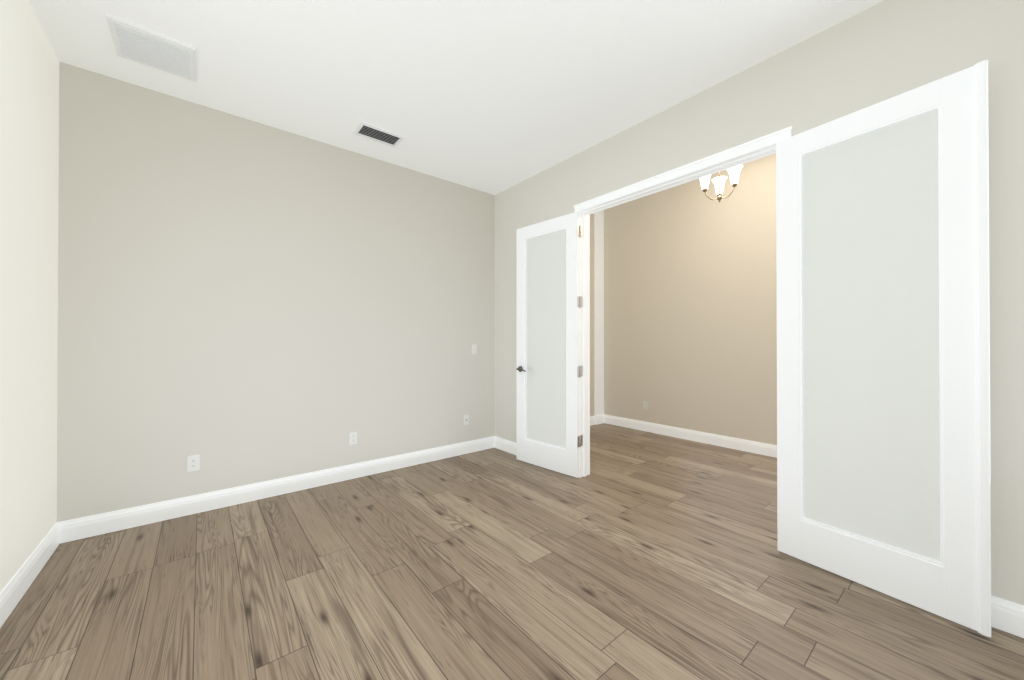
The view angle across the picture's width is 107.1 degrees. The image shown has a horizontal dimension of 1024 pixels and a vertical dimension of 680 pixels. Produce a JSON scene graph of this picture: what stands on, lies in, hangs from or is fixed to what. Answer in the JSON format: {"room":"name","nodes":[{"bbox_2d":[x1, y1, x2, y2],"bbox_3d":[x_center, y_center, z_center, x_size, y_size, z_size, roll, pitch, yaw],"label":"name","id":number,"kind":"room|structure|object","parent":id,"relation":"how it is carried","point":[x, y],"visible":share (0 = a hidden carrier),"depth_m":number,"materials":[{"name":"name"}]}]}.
{"room":"empty room","nodes":[
{"label":"empty room","id":0,"kind":"room"},
{"bbox_2d":[0,0,58,591],"bbox_3d":[-1.424,-0.247,0.553,0.120,3.000,4.800,0,0,-39],"label":"wall","id":1,"kind":"structure","parent":0,"point":[29,130],"depth_m":1.94,"materials":[{"name":"beige paint"}]},
{"bbox_2d":[0,521,63,627],"bbox_3d":[-1.371,1.188,0.589,0.016,0.130,4.560,0,0,-39],"label":"baseboard","id":2,"kind":"structure","parent":1,"relation":"attached to","point":[15,589],"depth_m":1.93,"materials":[{"name":"white paint"}]},
{"bbox_2d":[57,61,603,521],"bbox_3d":[-0.736,-0.430,4.147,5.505,3.400,0.120,0,0,-39],"label":"wall","id":3,"kind":"structure","parent":0,"point":[242,301],"depth_m":2.97,"materials":[{"name":"beige paint"}]},
{"bbox_2d":[187,455,199,471],"bbox_3d":[-2.320,0.898,2.757,0.070,0.115,0.008,0,0,-39],"label":"electrical outlet","id":4,"kind":"object","parent":3,"relation":"attached to","point":[193,462],"visible":1,"depth_m":2.75,"materials":[{"name":"white plastic"}]},
{"bbox_2d":[64,436,495,542],"bbox_3d":[-1.498,1.202,3.425,3.360,0.130,0.016,0,0,-39],"label":"baseboard","id":5,"kind":"structure","parent":3,"relation":"attached to","point":[89,526],"depth_m":2.95,"materials":[{"name":"white paint"}]},
{"bbox_2d":[349,432,356,444],"bbox_3d":[-1.454,0.902,3.468,0.070,0.115,0.008,0,0,-39],"label":"electrical outlet","id":6,"kind":"object","parent":3,"relation":"attached to","point":[352,438],"visible":1,"depth_m":3.46,"materials":[{"name":"white plastic"}]},
{"bbox_2d":[464,414,468,424],"bbox_3d":[-0.512,0.896,4.242,0.070,0.115,0.007,0,0,-39],"label":"jack","id":7,"kind":"object","parent":3,"relation":"attached to","point":[466,419],"visible":1,"depth_m":4.24,"materials":[{"name":"white plastic"}]},
{"bbox_2d":[472,344,476,353],"bbox_3d":[-0.426,0.106,4.315,0.070,0.115,0.010,0,0,-39],"label":"light switch","id":8,"kind":"object","parent":3,"relation":"attached to","point":[474,348],"visible":1,"depth_m":4.31,"materials":[{"name":"white plastic"}]},
{"bbox_2d":[29,0,883,194],"bbox_3d":[-0.068,-1.792,1.674,3.630,0.100,4.800,0,0,-39],"label":"ceiling","id":9,"kind":"structure","parent":0,"point":[494,97],"depth_m":2.36,"materials":[{"name":"white paint"}]},
{"bbox_2d":[105,13,196,81],"bbox_3d":[-2.137,-1.729,2.271,0.370,0.021,0.360,0,0,-39],"label":"ceiling vent","id":10,"kind":"object","parent":9,"relation":"in","point":[141,45],"visible":1,"depth_m":2.24,"materials":[{"name":"white metal"}]},
{"bbox_2d":[353,121,404,147],"bbox_3d":[-1.120,-1.726,3.191,0.360,0.016,0.215,0,0,-39],"label":"ceiling vent","id":11,"kind":"object","parent":9,"relation":"in","point":[377,134],"visible":1,"depth_m":3.18,"materials":[{"name":"white metal"}]},
{"bbox_2d":[0,423,1023,679],"bbox_3d":[0.750,1.311,2.330,5.745,0.100,4.800,0,0,-39],"label":"floor","id":12,"kind":"structure","parent":0,"point":[638,555],"depth_m":1.89,"materials":[{"name":"brown wood"}]},
{"bbox_2d":[604,153,776,444],"bbox_3d":[2.923,-0.430,4.124,0.120,3.400,4.800,0,0,-39],"label":"wall","id":13,"kind":"structure","parent":0,"point":[690,309],"depth_m":4.76,"materials":[{"name":"beige paint"}]},
{"bbox_2d":[643,401,647,409],"bbox_3d":[1.871,0.914,5.298,0.008,0.115,0.070,0,0,-39],"label":"outlet","id":14,"kind":"object","parent":13,"relation":"attached to","point":[645,404],"visible":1,"depth_m":5.29,"materials":[{"name":"white plastic"}]},
{"bbox_2d":[590,414,776,457],"bbox_3d":[2.096,1.202,3.457,1.995,0.130,4.590,0,0,-39],"label":"baseboard","id":15,"kind":"structure","parent":13,"relation":"attached to","point":[765,449],"depth_m":4.79,"materials":[{"name":"white paint"}]},
{"bbox_2d":[495,0,1023,605],"bbox_3d":[1.327,-0.237,2.734,0.120,3.000,4.680,0,0,-39],"label":"wall","id":16,"kind":"structure","parent":0,"point":[880,52],"depth_m":1.98,"materials":[{"name":"beige paint"}]},
{"bbox_2d":[496,437,516,454],"bbox_3d":[0.197,1.205,3.996,0.016,0.130,1.226,0,0,-39],"label":"baseboard","id":17,"kind":"structure","parent":16,"relation":"attached to","point":[508,446],"depth_m":4.30,"materials":[{"name":"white paint"}]},
{"bbox_2d":[574,126,792,477],"bbox_3d":[1.167,0.025,2.919,0.132,2.479,1.603,0,0,-39],"label":"door frame","id":18,"kind":"structure","parent":16,"relation":"in","point":[585,311],"depth_m":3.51,"materials":[{"name":"white paint"}]},
{"bbox_2d":[516,212,580,477],"bbox_3d":[0.337,0.042,3.734,0.152,2.432,0.786,0,0,-45],"label":"door","id":19,"kind":"structure","parent":18,"relation":"attached to","point":[557,458],"depth_m":3.69,"materials":[{"name":"white paint"}]},
{"bbox_2d":[776,60,990,636],"bbox_3d":[1.807,0.034,1.938,0.060,2.431,0.802,0,0,-33],"label":"door","id":20,"kind":"structure","parent":18,"relation":"attached to","point":[952,583],"depth_m":1.83,"materials":[{"name":"white paint"}]},
{"bbox_2d":[991,595,1023,637],"bbox_3d":[2.158,1.193,1.609,0.016,0.130,1.596,0,0,-39],"label":"baseboard","id":21,"kind":"structure","parent":16,"relation":"attached to","point":[1007,616],"depth_m":1.63,"materials":[{"name":"white paint"}]},
{"bbox_3d":[2.152,-2.183,3.500,2.115,0.100,4.800,0,0,-39],"label":"ceiling","id":22,"kind":"structure","parent":0,"visible":0},
{"bbox_2d":[700,165,742,201],"bbox_3d":[1.996,-1.720,3.581,0.374,0.824,0.359,0,0,-39],"label":"chandelier","id":23,"kind":"object","parent":22,"relation":"hanging from","point":[719,181],"visible":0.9,"depth_m":3.57,"materials":[{"name":"white glass"}]}
]}

